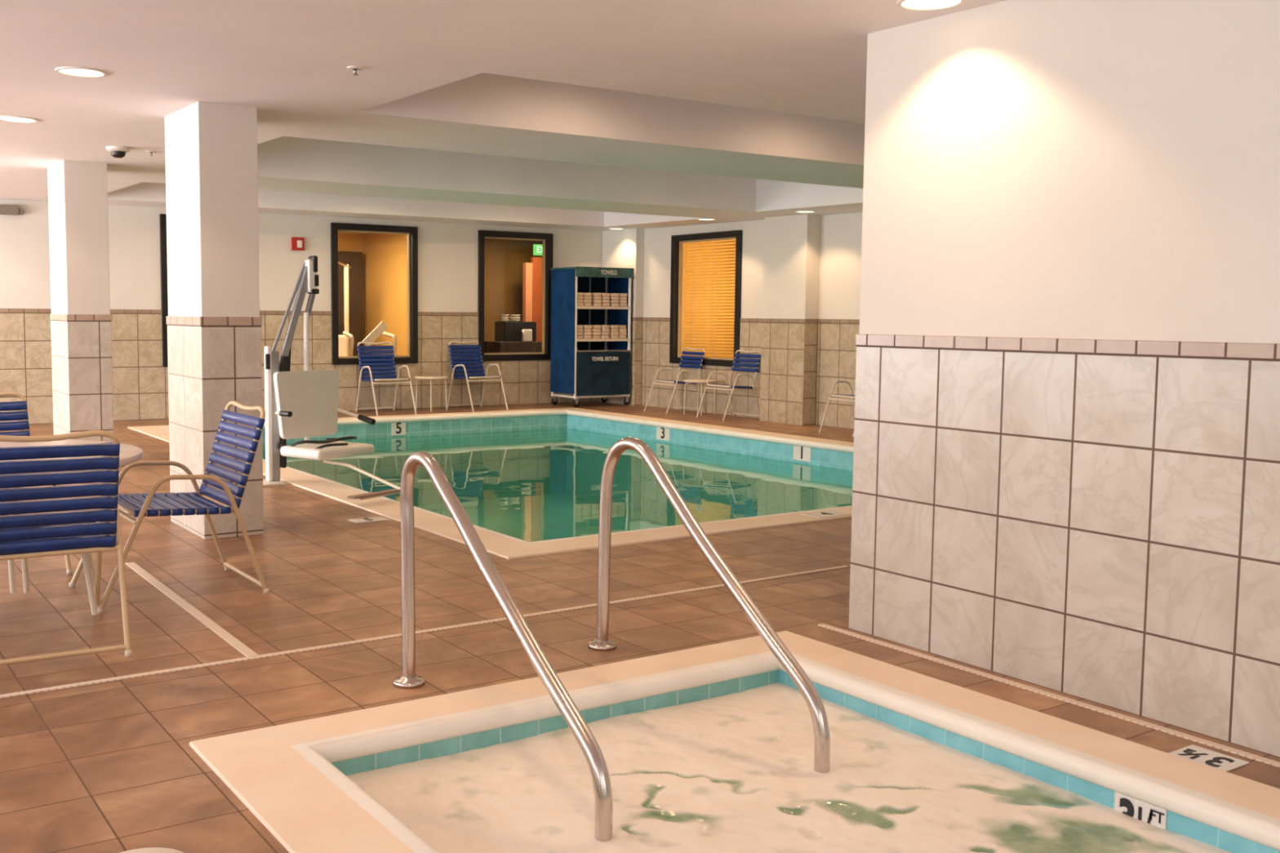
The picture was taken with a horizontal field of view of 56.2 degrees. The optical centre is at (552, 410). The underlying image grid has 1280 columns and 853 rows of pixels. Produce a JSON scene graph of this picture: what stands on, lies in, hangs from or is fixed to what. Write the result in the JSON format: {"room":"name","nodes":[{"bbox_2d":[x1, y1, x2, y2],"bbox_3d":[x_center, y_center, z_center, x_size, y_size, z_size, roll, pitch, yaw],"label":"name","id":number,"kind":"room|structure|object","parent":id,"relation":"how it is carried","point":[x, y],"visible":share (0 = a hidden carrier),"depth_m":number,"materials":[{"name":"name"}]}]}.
{"room":"indoor swimming pool","nodes":[
{"label":"indoor swimming pool","id":0,"kind":"room"},
{"bbox_2d":[0,198,602,312],"bbox_3d":[-4.958,-1.400,14.809,14.150,3.020,0.160,-3,5,-33],"label":"wall","id":1,"kind":"structure","parent":0,"point":[448,252],"depth_m":15.55,"materials":[{"name":"paint"}]},
{"bbox_2d":[0,204,23,215],"bbox_3d":[-6.252,-2.312,13.747,0.295,0.110,0.090,-3,5,-33],"label":"emergency light","id":2,"kind":"object","parent":1,"relation":"attached to","point":[11,210],"visible":1,"depth_m":13.71,"materials":[{"name":"grey plastic"}]},
{"bbox_2d":[159,213,168,366],"bbox_3d":[-4.448,-1.508,15.072,1.000,1.880,0.150,-3,5,-33],"label":"window","id":3,"kind":"structure","parent":1,"relation":"in","point":[163,249],"depth_m":14.75,"materials":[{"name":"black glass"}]},
{"bbox_2d":[0,308,478,315],"bbox_3d":[-4.995,-1.221,14.694,13.950,0.050,0.017,-3,5,-33],"label":"trim","id":4,"kind":"structure","parent":1,"relation":"attached to","point":[2,310],"depth_m":14.78,"materials":[{"name":"tile"}]},
{"bbox_2d":[291,237,304,250],"bbox_3d":[-3.340,-2.189,15.652,0.170,0.170,0.065,-3,5,-33],"label":"fire alarm","id":5,"kind":"object","parent":1,"relation":"attached to","point":[297,243],"visible":1,"depth_m":15.63,"materials":[{"name":"red plastic"}]},
{"bbox_2d":[0,312,600,425],"bbox_3d":[-5.002,-0.541,14.751,13.950,1.315,0.012,-3,5,-33],"label":"tile wainscot","id":6,"kind":"structure","parent":1,"relation":"attached to","point":[140,377],"depth_m":15.73,"materials":[{"name":"tile"}]},
{"bbox_2d":[330,222,417,364],"bbox_3d":[-2.452,-1.590,16.354,1.270,1.893,0.150,-3,5,-33],"label":"window","id":7,"kind":"structure","parent":1,"relation":"in","point":[411,233],"depth_m":16.43,"materials":[{"name":"black metal"}]},
{"bbox_2d":[477,230,553,360],"bbox_3d":[-0.568,-1.684,17.562,1.257,1.873,0.150,-3,5,-33],"label":"window","id":8,"kind":"structure","parent":1,"relation":"in","point":[547,238],"depth_m":17.62,"materials":[{"name":"black metal"}]},
{"bbox_2d":[337,231,368,234],"bbox_3d":[-4.218,-2.821,17.311,4.800,0.140,3.420,-3,5,-33],"label":"ceiling","id":9,"kind":"structure","parent":0,"point":[338,232],"depth_m":19.70,"materials":[{"name":"paint"}]},
{"bbox_2d":[337,232,407,355],"bbox_3d":[-4.228,-1.495,17.417,4.800,2.800,3.420,-3,5,-33],"label":"wall","id":10,"kind":"structure","parent":0,"point":[384,264],"depth_m":19.32,"materials":[{"name":"yellow paint"}]},
{"bbox_2d":[337,251,363,355],"bbox_3d":[-3.683,-1.450,19.581,1.150,2.330,0.170,-3,5,-33],"label":"door","id":11,"kind":"structure","parent":10,"relation":"in","point":[353,259],"depth_m":19.69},
{"bbox_2d":[0,0,1006,231],"bbox_3d":[-0.196,-2.020,7.160,13.950,0.647,17.700,-3,5,-33],"label":"ceiling","id":12,"kind":"structure","parent":0,"point":[595,115],"depth_m":6.91,"materials":[{"name":"paint"}]},
{"bbox_2d":[0,115,38,123],"bbox_3d":[-3.408,-1.856,7.594,0.248,0.012,0.248,-3,5,-33],"label":"recessed light","id":13,"kind":"object","parent":12,"relation":"in","point":[6,118],"visible":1,"depth_m":7.60,"materials":[{"name":"white plastic"}]},
{"bbox_2d":[54,66,107,77],"bbox_3d":[-2.366,-1.701,5.989,0.248,0.012,0.248,-3,5,-33],"label":"recessed light","id":14,"kind":"object","parent":12,"relation":"in","point":[80,72],"visible":1,"depth_m":5.99,"materials":[{"name":"white plastic"}]},
{"bbox_2d":[106,146,129,158],"bbox_3d":[-3.266,-1.940,8.967,0.170,0.077,0.170,-3,5,-33],"label":"dome security camera","id":15,"kind":"object","parent":12,"relation":"attached to","point":[117,152],"visible":1,"depth_m":8.92,"materials":[{"name":"white plastic"}]},
{"bbox_2d":[346,66,363,75],"bbox_3d":[-0.961,-1.651,5.802,0.080,0.035,0.080,-3,5,-33],"label":"sprinkler","id":16,"kind":"object","parent":12,"relation":"attached to","point":[350,68],"visible":1,"depth_m":5.79,"materials":[{"name":"white metal"}]},
{"bbox_2d":[697,217,715,220],"bbox_3d":[2.000,-2.491,15.518,0.248,0.012,0.248,-3,5,-33],"label":"recessed light","id":17,"kind":"object","parent":12,"relation":"in","point":[700,219],"visible":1,"depth_m":15.48,"materials":[{"name":"white plastic"}]},
{"bbox_2d":[795,210,816,213],"bbox_3d":[2.983,-2.352,14.088,0.248,0.012,0.248,-3,5,-33],"label":"recessed light","id":18,"kind":"object","parent":12,"relation":"in","point":[797,211],"visible":1,"depth_m":14.09,"materials":[{"name":"white plastic"}]},
{"bbox_2d":[896,0,965,11],"bbox_3d":[1.399,-1.514,4.413,0.248,0.012,0.248,-3,5,-33],"label":"recessed light","id":19,"kind":"object","parent":12,"relation":"in","point":[909,5],"visible":1,"depth_m":4.45,"materials":[{"name":"white plastic"}]},
{"bbox_2d":[484,238,542,341],"bbox_3d":[0.175,-1.657,19.828,5.380,2.800,2.720,-3,5,-33],"label":"wall","id":20,"kind":"structure","parent":0,"point":[504,259],"depth_m":20.61,"materials":[{"name":"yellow paint"}]},
{"bbox_2d":[522,262,532,321],"bbox_3d":[-0.427,-1.380,20.072,0.130,2.200,0.100,-3,5,-33],"label":"door frame","id":21,"kind":"structure","parent":20,"relation":"attached to","point":[527,267],"depth_m":19.98,"materials":[{"name":"wood"}]},
{"bbox_2d":[530,257,542,341],"bbox_3d":[-0.179,-1.443,20.191,0.400,2.290,0.120,-3,5,-33],"label":"door","id":22,"kind":"structure","parent":20,"relation":"in","point":[536,262],"depth_m":20.07,"materials":[{"name":"orange wood"}]},
{"bbox_2d":[533,244,542,255],"bbox_3d":[-0.156,-2.702,20.067,0.380,0.180,0.053,-3,5,-33],"label":"exit sign","id":23,"kind":"object","parent":20,"relation":"attached to","point":[537,249],"visible":0.48,"depth_m":19.98,"materials":[{"name":"plastic"}]},
{"bbox_2d":[0,401,1279,852],"bbox_3d":[-0.216,0.808,7.387,13.950,0.120,17.700,-3,5,-33],"label":"floor","id":24,"kind":"structure","parent":0,"point":[113,766],"depth_m":4.99,"materials":[{"name":"tile"}]},
{"bbox_2d":[0,392,72,574],"bbox_3d":[-2.937,0.377,6.195,0.628,0.891,0.804,-3,6,-36],"label":"chair","id":25,"kind":"object","parent":24,"relation":"on","point":[8,406],"visible":0.31,"depth_m":6.57,"materials":[{"name":"blue plastic"}]},
{"bbox_2d":[0,430,132,665],"bbox_3d":[-2.100,0.495,4.798,0.628,0.891,0.804,-2,5,-30],"label":"chair","id":26,"kind":"object","parent":24,"relation":"on","point":[59,533],"visible":0.95,"depth_m":4.55,"materials":[{"name":"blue plastic"}]},
{"bbox_2d":[0,439,143,614],"bbox_3d":[-2.451,0.541,5.184,1.290,0.712,1.290,-3,5,-33],"label":"round table","id":27,"kind":"object","parent":24,"relation":"on","point":[129,454],"visible":0.22,"depth_m":5.31,"materials":[{"name":"plastic"}]},
{"bbox_2d":[47,160,113,441],"bbox_3d":[-4.086,-0.820,10.317,0.363,2.598,0.738,-3,5,-33],"label":"column","id":28,"kind":"structure","parent":24,"relation":"on","point":[81,317],"depth_m":10.02,"materials":[{"name":"paint"}]},
{"bbox_2d":[119,847,184,852],"bbox_3d":[-0.990,1.103,2.856,0.256,0.009,0.256,-3,5,-33],"label":"lid","id":29,"kind":"object","parent":24,"relation":"on","point":[147,850],"visible":1,"depth_m":2.96,"materials":[{"name":"beige plastic"}]},
{"bbox_2d":[68,400,269,614],"bbox_3d":[-1.849,0.422,5.734,0.804,0.891,0.628,-3,5,-33],"label":"chair","id":30,"kind":"object","parent":24,"relation":"on","point":[206,500],"visible":0.91,"depth_m":5.76,"materials":[{"name":"blue plastic"}]},
{"bbox_2d":[124,561,258,657],"bbox_3d":[-1.711,0.885,5.507,0.047,0.006,2.045,-2,5,-32],"label":"strip","id":31,"kind":"object","parent":24,"relation":"on","point":[226,636],"visible":1,"depth_m":5.31,"materials":[{"name":"tile"}]},
{"bbox_2d":[164,101,263,539],"bbox_3d":[-2.092,-0.549,7.342,0.368,2.564,0.741,-3,5,-33],"label":"column","id":32,"kind":"structure","parent":24,"relation":"on","point":[214,322],"depth_m":7.05,"materials":[{"name":"paint"}]},
{"bbox_2d":[262,255,399,500],"bbox_3d":[-1.592,-0.283,8.913,0.905,1.790,1.578,-3,5,-33],"label":"lift","id":33,"kind":"object","parent":24,"relation":"on","point":[299,404],"visible":0.93,"depth_m":9.36,"materials":[{"name":"beige plastic"}]},
{"bbox_2d":[346,516,390,523],"bbox_3d":[-1.196,0.707,7.749,0.240,0.006,0.140,-3,5,-33],"label":"depth marker","id":34,"kind":"object","parent":24,"relation":"on","point":[375,518],"visible":1,"depth_m":7.74,"materials":[{"name":"tile"}]},
{"bbox_2d":[355,341,417,415],"bbox_3d":[-2.252,-0.446,16.078,0.578,0.953,0.764,-2,5,-31],"label":"chair","id":35,"kind":"object","parent":24,"relation":"on","point":[388,365],"visible":1,"depth_m":16.28,"materials":[{"name":"blue plastic"}]},
{"bbox_2d":[0,565,848,698],"bbox_3d":[-0.919,0.948,4.795,5.960,0.006,0.030,-3,5,-33],"label":"strip","id":36,"kind":"object","parent":24,"relation":"on","point":[264,655],"visible":1,"depth_m":4.86,"materials":[{"name":"tile"}]},
{"bbox_2d":[414,376,448,411],"bbox_3d":[-1.679,-0.238,16.497,0.460,0.464,0.460,4,6,40],"label":"side table","id":37,"kind":"object","parent":24,"relation":"on","point":[420,378],"visible":1,"depth_m":16.46,"materials":[{"name":"beige plastic"}]},
{"bbox_2d":[447,341,508,412],"bbox_3d":[-1.066,-0.498,16.838,0.578,0.953,0.764,-3,6,-34],"label":"chair","id":38,"kind":"object","parent":24,"relation":"on","point":[472,366],"visible":0.98,"depth_m":17.03,"materials":[{"name":"blue plastic"}]},
{"bbox_2d":[127,407,853,559],"bbox_3d":[0.024,0.957,11.887,6.200,1.164,8.640,-3,5,-33],"label":"swimming pool","id":39,"kind":"object","parent":24,"relation":"in","point":[527,482],"visible":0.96,"depth_m":14.38,"materials":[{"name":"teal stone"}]},
{"bbox_2d":[801,510,849,518],"bbox_3d":[1.841,0.695,8.037,0.280,0.006,0.180,-3,5,-33],"label":"depth marker","id":40,"kind":"object","parent":39,"relation":"on","point":[828,513],"visible":1,"depth_m":8.03,"materials":[{"name":"tile"}]},
{"bbox_2d":[392,451,612,841],"bbox_3d":[-0.184,0.804,3.823,0.116,1.261,1.310,-3,6,-34],"label":"handrail","id":41,"kind":"object","parent":24,"relation":"on","point":[593,755],"visible":1,"depth_m":3.81,"materials":[{"name":"silver metal"}]},
{"bbox_2d":[550,266,633,407],"bbox_3d":[0.572,-1.095,17.678,1.039,2.028,0.698,-3,5,-33],"label":"cart","id":42,"kind":"object","parent":24,"relation":"on","point":[581,368],"visible":0.94,"depth_m":17.50,"materials":[{"name":"blue plastic"}]},
{"bbox_2d":[582,335,591,338],"bbox_3d":[0.426,-1.083,17.455,0.139,0.051,0.342,-2,5,-32],"label":"folded towel","id":43,"kind":"object","parent":42,"relation":"on","point":[584,336],"visible":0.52,"depth_m":17.31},
{"bbox_2d":[582,331,591,335],"bbox_3d":[0.433,-1.132,17.453,0.139,0.051,0.342,-3,5,-32],"label":"folded towel","id":44,"kind":"object","parent":43,"relation":"on","point":[584,333],"visible":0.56,"depth_m":17.31,"materials":[{"name":"fabric"}]},
{"bbox_2d":[582,328,591,332],"bbox_3d":[0.421,-1.182,17.456,0.139,0.051,0.342,-3,6,-34],"label":"folded towel","id":45,"kind":"object","parent":44,"relation":"on","point":[586,330],"visible":0.46,"depth_m":17.32,"materials":[{"name":"fabric"}]},
{"bbox_2d":[582,324,591,328],"bbox_3d":[0.433,-1.230,17.447,0.139,0.051,0.342,-3,5,-32],"label":"folded towel","id":46,"kind":"object","parent":45,"relation":"on","point":[584,326],"visible":0.59,"depth_m":17.30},
{"bbox_2d":[583,302,591,306],"bbox_3d":[0.429,-1.553,17.428,0.139,0.051,0.342,-2,5,-31],"label":"folded towel","id":47,"kind":"object","parent":42,"relation":"on","point":[584,304],"visible":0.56,"depth_m":17.28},
{"bbox_2d":[582,299,591,302],"bbox_3d":[0.422,-1.601,17.416,0.139,0.051,0.342,-3,6,-34],"label":"folded towel","id":48,"kind":"object","parent":47,"relation":"on","point":[584,300],"visible":0.52,"depth_m":17.27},
{"bbox_2d":[582,296,591,299],"bbox_3d":[0.427,-1.650,17.410,0.139,0.051,0.342,-3,6,-34],"label":"folded towel","id":49,"kind":"object","parent":48,"relation":"on","point":[584,297],"visible":0.52,"depth_m":17.27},
{"bbox_2d":[578,292,591,296],"bbox_3d":[0.425,-1.699,17.414,0.139,0.051,0.342,-2,5,-32],"label":"folded towel","id":50,"kind":"object","parent":49,"relation":"on","point":[584,294],"visible":0.55,"depth_m":17.28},
{"bbox_2d":[591,334,600,338],"bbox_3d":[0.560,-1.090,17.553,0.139,0.051,0.342,-3,6,-34],"label":"folded towel","id":51,"kind":"object","parent":42,"relation":"on","point":[592,336],"visible":0.53,"depth_m":17.42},
{"bbox_2d":[590,331,600,335],"bbox_3d":[0.571,-1.139,17.543,0.139,0.051,0.342,-2,5,-32],"label":"folded towel","id":52,"kind":"object","parent":51,"relation":"on","point":[593,333],"visible":0.55,"depth_m":17.41,"materials":[{"name":"fabric"}]},
{"bbox_2d":[591,328,600,332],"bbox_3d":[0.567,-1.188,17.541,0.139,0.051,0.342,-3,5,-33],"label":"folded towel","id":53,"kind":"object","parent":52,"relation":"on","point":[596,330],"visible":0.61,"depth_m":17.41,"materials":[{"name":"fabric"}]},
{"bbox_2d":[591,324,601,328],"bbox_3d":[0.573,-1.236,17.532,0.139,0.051,0.342,-3,5,-32],"label":"folded towel","id":54,"kind":"object","parent":53,"relation":"on","point":[599,326],"visible":0.52,"depth_m":17.39,"materials":[{"name":"fabric"}]},
{"bbox_2d":[591,302,601,306],"bbox_3d":[0.574,-1.558,17.508,0.139,0.051,0.342,-2,5,-32],"label":"folded towel","id":55,"kind":"object","parent":42,"relation":"on","point":[593,304],"visible":0.57,"depth_m":17.36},
{"bbox_2d":[591,299,601,302],"bbox_3d":[0.577,-1.607,17.507,0.139,0.051,0.342,-3,5,-33],"label":"folded towel","id":56,"kind":"object","parent":55,"relation":"on","point":[592,300],"visible":0.57,"depth_m":17.37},
{"bbox_2d":[591,296,601,299],"bbox_3d":[0.575,-1.656,17.505,0.139,0.051,0.342,-3,5,-33],"label":"folded towel","id":57,"kind":"object","parent":56,"relation":"on","point":[593,297],"visible":0.54,"depth_m":17.36,"materials":[{"name":"fabric"}]},
{"bbox_2d":[591,293,601,296],"bbox_3d":[0.576,-1.704,17.495,0.139,0.051,0.342,-2,5,-32],"label":"folded towel","id":58,"kind":"object","parent":57,"relation":"on","point":[592,294],"visible":0.58,"depth_m":17.36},
{"bbox_2d":[576,337,629,342],"bbox_3d":[0.580,-1.056,17.682,0.980,0.042,0.600,-3,5,-33],"label":"shelf","id":59,"kind":"object","parent":42,"relation":"attached to","point":[627,340],"depth_m":17.50,"materials":[{"name":"beige plastic"}]},
{"bbox_2d":[577,306,630,309],"bbox_3d":[0.583,-1.524,17.645,0.980,0.042,0.600,-3,5,-33],"label":"shelf","id":60,"kind":"object","parent":42,"relation":"attached to","point":[578,307],"depth_m":17.38,"materials":[{"name":"beige plastic"}]},
{"bbox_2d":[600,335,608,338],"bbox_3d":[0.686,-1.095,17.628,0.139,0.051,0.342,-3,6,-34],"label":"folded towel","id":61,"kind":"object","parent":42,"relation":"on","point":[602,336],"visible":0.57,"depth_m":17.48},
{"bbox_2d":[600,331,608,335],"bbox_3d":[0.692,-1.144,17.627,0.139,0.051,0.342,-3,5,-33],"label":"folded towel","id":62,"kind":"object","parent":61,"relation":"on","point":[602,333],"visible":0.53,"depth_m":17.48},
{"bbox_2d":[600,328,609,332],"bbox_3d":[0.694,-1.193,17.615,0.139,0.051,0.342,-3,6,-34],"label":"folded towel","id":63,"kind":"object","parent":62,"relation":"on","point":[605,330],"visible":0.51,"depth_m":17.48,"materials":[{"name":"fabric"}]},
{"bbox_2d":[600,302,609,306],"bbox_3d":[0.699,-1.564,17.594,0.139,0.051,0.342,-2,5,-32],"label":"folded towel","id":64,"kind":"object","parent":42,"relation":"on","point":[602,304],"visible":0.52,"depth_m":17.45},
{"bbox_2d":[601,299,609,302],"bbox_3d":[0.698,-1.613,17.590,0.139,0.051,0.342,-2,5,-32],"label":"folded towel","id":65,"kind":"object","parent":64,"relation":"on","point":[602,300],"visible":0.45,"depth_m":17.44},
{"bbox_2d":[601,296,609,299],"bbox_3d":[0.699,-1.662,17.590,0.139,0.051,0.342,-2,5,-32],"label":"folded towel","id":66,"kind":"object","parent":65,"relation":"on","point":[602,297],"visible":0.52,"depth_m":17.45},
{"bbox_2d":[600,293,609,296],"bbox_3d":[0.693,-1.710,17.579,0.139,0.051,0.342,-3,6,-34],"label":"folded towel","id":67,"kind":"object","parent":66,"relation":"on","point":[602,294],"visible":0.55,"depth_m":17.44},
{"bbox_2d":[608,334,618,338],"bbox_3d":[0.838,-1.102,17.722,0.139,0.051,0.342,-2,5,-31],"label":"folded towel","id":68,"kind":"object","parent":42,"relation":"on","point":[611,336],"visible":0.54,"depth_m":17.58,"materials":[{"name":"fabric"}]},
{"bbox_2d":[608,331,618,335],"bbox_3d":[0.844,-1.150,17.715,0.139,0.051,0.342,-2,5,-31],"label":"folded towel","id":69,"kind":"object","parent":68,"relation":"on","point":[612,333],"visible":0.57,"depth_m":17.58,"materials":[{"name":"fabric"}]},
{"bbox_2d":[608,328,618,332],"bbox_3d":[0.837,-1.199,17.709,0.139,0.051,0.342,-2,5,-32],"label":"folded towel","id":70,"kind":"object","parent":69,"relation":"on","point":[615,330],"visible":0.6,"depth_m":17.58,"materials":[{"name":"fabric"}]},
{"bbox_2d":[608,324,618,328],"bbox_3d":[0.839,-1.248,17.703,0.139,0.051,0.342,-2,5,-31],"label":"folded towel","id":71,"kind":"object","parent":70,"relation":"on","point":[610,326],"visible":0.6,"depth_m":17.57,"materials":[{"name":"fabric"}]},
{"bbox_2d":[608,302,618,306],"bbox_3d":[0.838,-1.570,17.680,0.139,0.051,0.342,-3,6,-34],"label":"folded towel","id":72,"kind":"object","parent":42,"relation":"on","point":[611,304],"visible":0.5,"depth_m":17.54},
{"bbox_2d":[608,299,618,302],"bbox_3d":[0.834,-1.619,17.676,0.139,0.051,0.342,-3,6,-34],"label":"folded towel","id":73,"kind":"object","parent":72,"relation":"on","point":[611,300],"visible":0.56,"depth_m":17.53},
{"bbox_2d":[609,296,618,299],"bbox_3d":[0.840,-1.668,17.677,0.139,0.051,0.342,-2,5,-31],"label":"folded towel","id":74,"kind":"object","parent":73,"relation":"on","point":[611,297],"visible":0.52,"depth_m":17.53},
{"bbox_2d":[608,293,618,296],"bbox_3d":[0.838,-1.717,17.677,0.139,0.051,0.342,-3,5,-33],"label":"folded towel","id":75,"kind":"object","parent":74,"relation":"on","point":[611,294],"visible":0.56,"depth_m":17.54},
{"bbox_2d":[617,334,626,338],"bbox_3d":[0.959,-1.107,17.799,0.139,0.051,0.342,-2,5,-31],"label":"folded towel","id":76,"kind":"object","parent":42,"relation":"on","point":[620,336],"visible":0.48,"depth_m":17.66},
{"bbox_2d":[617,331,626,335],"bbox_3d":[0.963,-1.157,17.802,0.139,0.051,0.342,-2,5,-31],"label":"folded towel","id":77,"kind":"object","parent":76,"relation":"on","point":[621,333],"visible":0.51,"depth_m":17.67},
{"bbox_2d":[617,328,626,332],"bbox_3d":[0.958,-1.205,17.790,0.139,0.051,0.342,-2,5,-32],"label":"folded towel","id":78,"kind":"object","parent":77,"relation":"on","point":[624,330],"visible":0.53,"depth_m":17.66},
{"bbox_2d":[617,302,626,306],"bbox_3d":[0.964,-1.576,17.762,0.139,0.051,0.342,-3,6,-33],"label":"folded towel","id":79,"kind":"object","parent":42,"relation":"on","point":[620,304],"visible":0.5,"depth_m":17.62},
{"bbox_2d":[613,299,626,303],"bbox_3d":[0.962,-1.625,17.761,0.139,0.051,0.342,-3,5,-33],"label":"folded towel","id":80,"kind":"object","parent":79,"relation":"on","point":[620,301],"visible":0.52,"depth_m":17.62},
{"bbox_2d":[617,296,626,300],"bbox_3d":[0.961,-1.674,17.763,0.139,0.051,0.342,-3,5,-33],"label":"folded towel","id":81,"kind":"object","parent":80,"relation":"on","point":[623,298],"visible":0.53,"depth_m":17.62,"materials":[{"name":"fabric"}]},
{"bbox_2d":[618,293,627,296],"bbox_3d":[0.965,-1.722,17.745,0.139,0.051,0.342,-3,6,-33],"label":"folded towel","id":82,"kind":"object","parent":81,"relation":"on","point":[620,294],"visible":0.52,"depth_m":17.60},
{"bbox_2d":[644,347,704,414],"bbox_3d":[1.699,-0.427,16.597,0.676,0.891,0.540,-2,5,-31],"label":"chair","id":83,"kind":"object","parent":24,"relation":"on","point":[686,353],"visible":0.93,"depth_m":16.68,"materials":[{"name":"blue plastic"}]},
{"bbox_2d":[683,379,717,415],"bbox_3d":[1.987,-0.181,16.124,0.460,0.464,0.460,-4,6,-44],"label":"side table","id":84,"kind":"object","parent":24,"relation":"on","point":[689,381],"visible":0.85,"depth_m":16.11,"materials":[{"name":"beige plastic"}]},
{"bbox_2d":[587,436,830,773],"bbox_3d":[0.537,0.764,4.323,0.116,1.271,1.305,-3,6,-34],"label":"handrail","id":85,"kind":"object","parent":24,"relation":"on","point":[806,688],"visible":0.95,"depth_m":4.30,"materials":[{"name":"silver metal"}]},
{"bbox_2d":[696,350,760,421],"bbox_3d":[2.316,-0.346,15.642,0.676,0.891,0.540,-3,6,-34],"label":"chair","id":86,"kind":"object","parent":24,"relation":"on","point":[736,355],"visible":0.98,"depth_m":15.71,"materials":[{"name":"blue plastic"}]},
{"bbox_2d":[189,631,1279,852],"bbox_3d":[0.668,1.555,3.273,2.519,0.964,2.740,-3,5,-33],"label":"pool","id":87,"kind":"object","parent":24,"relation":"in","point":[708,748],"visible":0.97,"depth_m":3.70,"materials":[{"name":"beige stone"}]},
{"bbox_2d":[818,380,855,436],"bbox_3d":[3.505,-0.183,13.726,0.676,0.891,0.540,-3,5,-33],"label":"chair","id":88,"kind":"object","parent":24,"relation":"on","point":[851,396],"visible":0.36,"depth_m":13.82,"materials":[{"name":"beige metal"}]},
{"bbox_2d":[817,623,1279,767],"bbox_3d":[2.419,1.098,3.242,0.040,0.006,4.660,-3,5,-32],"label":"strip","id":89,"kind":"object","parent":24,"relation":"on","point":[1214,744],"visible":1,"depth_m":4.18,"materials":[{"name":"tile"}]},
{"bbox_2d":[1168,744,1249,771],"bbox_3d":[2.002,1.061,3.647,0.145,0.006,0.175,-3,5,-33],"label":"depth marker","id":90,"kind":"object","parent":24,"relation":"on","point":[1198,754],"visible":1,"depth_m":3.64,"materials":[{"name":"tile"}]},
{"bbox_2d":[680,240,735,357],"bbox_3d":[3.238,-1.431,17.302,2.370,2.800,3.100,-3,5,-33],"label":"wall","id":91,"kind":"structure","parent":0,"point":[684,251],"depth_m":18.43,"materials":[{"name":"yellow paint"}]},
{"bbox_2d":[643,212,862,319],"bbox_3d":[4.018,-1.248,13.742,0.160,3.020,11.737,-3,5,-33],"label":"wall","id":92,"kind":"structure","parent":0,"point":[841,234],"depth_m":15.60,"materials":[{"name":"paint"}]},
{"bbox_2d":[600,228,644,405],"bbox_3d":[1.052,-1.438,18.058,0.172,2.660,0.877,-3,5,-33],"label":"column","id":93,"kind":"structure","parent":92,"relation":"attached to","point":[621,248],"depth_m":17.74,"materials":[{"name":"paint"}]},
{"bbox_2d":[669,230,742,367],"bbox_3d":[2.146,-1.546,16.551,0.150,1.821,1.467,-3,5,-33],"label":"window","id":94,"kind":"structure","parent":92,"relation":"in","point":[677,241],"depth_m":16.88,"materials":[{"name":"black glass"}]},
{"bbox_2d":[684,239,735,358],"bbox_3d":[2.279,-1.572,16.634,0.045,1.740,1.347,-3,5,-33],"label":"blind","id":95,"kind":"object","parent":94,"relation":"attached to","point":[698,317],"visible":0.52,"depth_m":16.72,"materials":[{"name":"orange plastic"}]},
{"bbox_2d":[641,320,859,428],"bbox_3d":[3.993,-0.361,13.682,0.012,1.260,11.537,-3,5,-33],"label":"wall tiles","id":96,"kind":"structure","parent":92,"relation":"attached to","point":[837,347],"depth_m":15.90,"materials":[{"name":"tile"}]},
{"bbox_2d":[643,317,859,324],"bbox_3d":[3.996,-1.014,13.628,0.017,0.050,11.537,-3,5,-33],"label":"trim","id":97,"kind":"structure","parent":92,"relation":"attached to","point":[741,320],"depth_m":15.59,"materials":[{"name":"tile"}]},
{"bbox_2d":[760,214,821,425],"bbox_3d":[2.983,-1.176,14.992,0.252,2.660,0.772,-3,5,-33],"label":"column","id":98,"kind":"structure","parent":92,"relation":"attached to","point":[792,243],"depth_m":14.82,"materials":[{"name":"paint"}]},
{"bbox_2d":[848,0,1279,756],"bbox_3d":[5.950,-0.420,4.382,7.130,2.900,6.167,-3,5,-33],"label":"wall partition","id":99,"kind":"structure","parent":0,"point":[1066,456],"depth_m":4.20,"materials":[{"name":"paint"}]},
{"bbox_3d":[-4.239,-0.069,17.532,4.800,0.060,3.420,-3,5,-33],"label":"floor","id":100,"kind":"structure","parent":0,"visible":0},
{"bbox_2d":[337,261,351,356],"bbox_3d":[-3.311,-1.310,18.556,0.515,2.261,0.561,2,5,18],"label":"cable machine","id":101,"kind":"object","parent":100,"relation":"on","point":[344,340],"visible":0.19,"depth_m":18.66,"materials":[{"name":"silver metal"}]},
{"bbox_2d":[342,320,396,355],"bbox_3d":[-2.916,-0.740,17.834,0.740,1.208,1.450,-3,5,-33],"label":"treadmill","id":102,"kind":"object","parent":100,"relation":"on","point":[380,330],"visible":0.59,"depth_m":17.27,"materials":[{"name":"beige plastic"}]},
{"bbox_3d":[0.164,-0.231,19.943,5.380,0.060,2.720,-3,5,-33],"label":"floor","id":103,"kind":"structure","parent":0,"visible":0},
{"bbox_2d":[484,321,542,353],"bbox_3d":[-0.645,-0.843,19.494,0.820,1.220,0.550,-3,5,-33],"label":"countertop","id":104,"kind":"structure","parent":103,"relation":"on","point":[508,335],"depth_m":19.34,"materials":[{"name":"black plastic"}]},
{"bbox_2d":[497,314,509,321],"bbox_3d":[-0.807,-1.508,19.422,0.200,0.115,0.200,-3,5,-33],"label":"bowl","id":105,"kind":"object","parent":104,"relation":"on","point":[502,317],"visible":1,"depth_m":19.36,"materials":[{"name":"ceramic"}]},
{"bbox_2d":[509,314,519,321],"bbox_3d":[-0.622,-1.517,19.541,0.200,0.115,0.200,-3,5,-33],"label":"bowl","id":106,"kind":"object","parent":104,"relation":"on","point":[513,317],"visible":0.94,"depth_m":19.48,"materials":[{"name":"ceramic"}]},
{"bbox_2d":[521,328,532,342],"bbox_3d":[-0.435,-1.217,19.294,0.099,0.200,0.236,4,6,40],"label":"desk phone","id":107,"kind":"object","parent":104,"relation":"on","point":[526,334],"visible":1,"depth_m":19.28,"materials":[{"name":"white plastic"}]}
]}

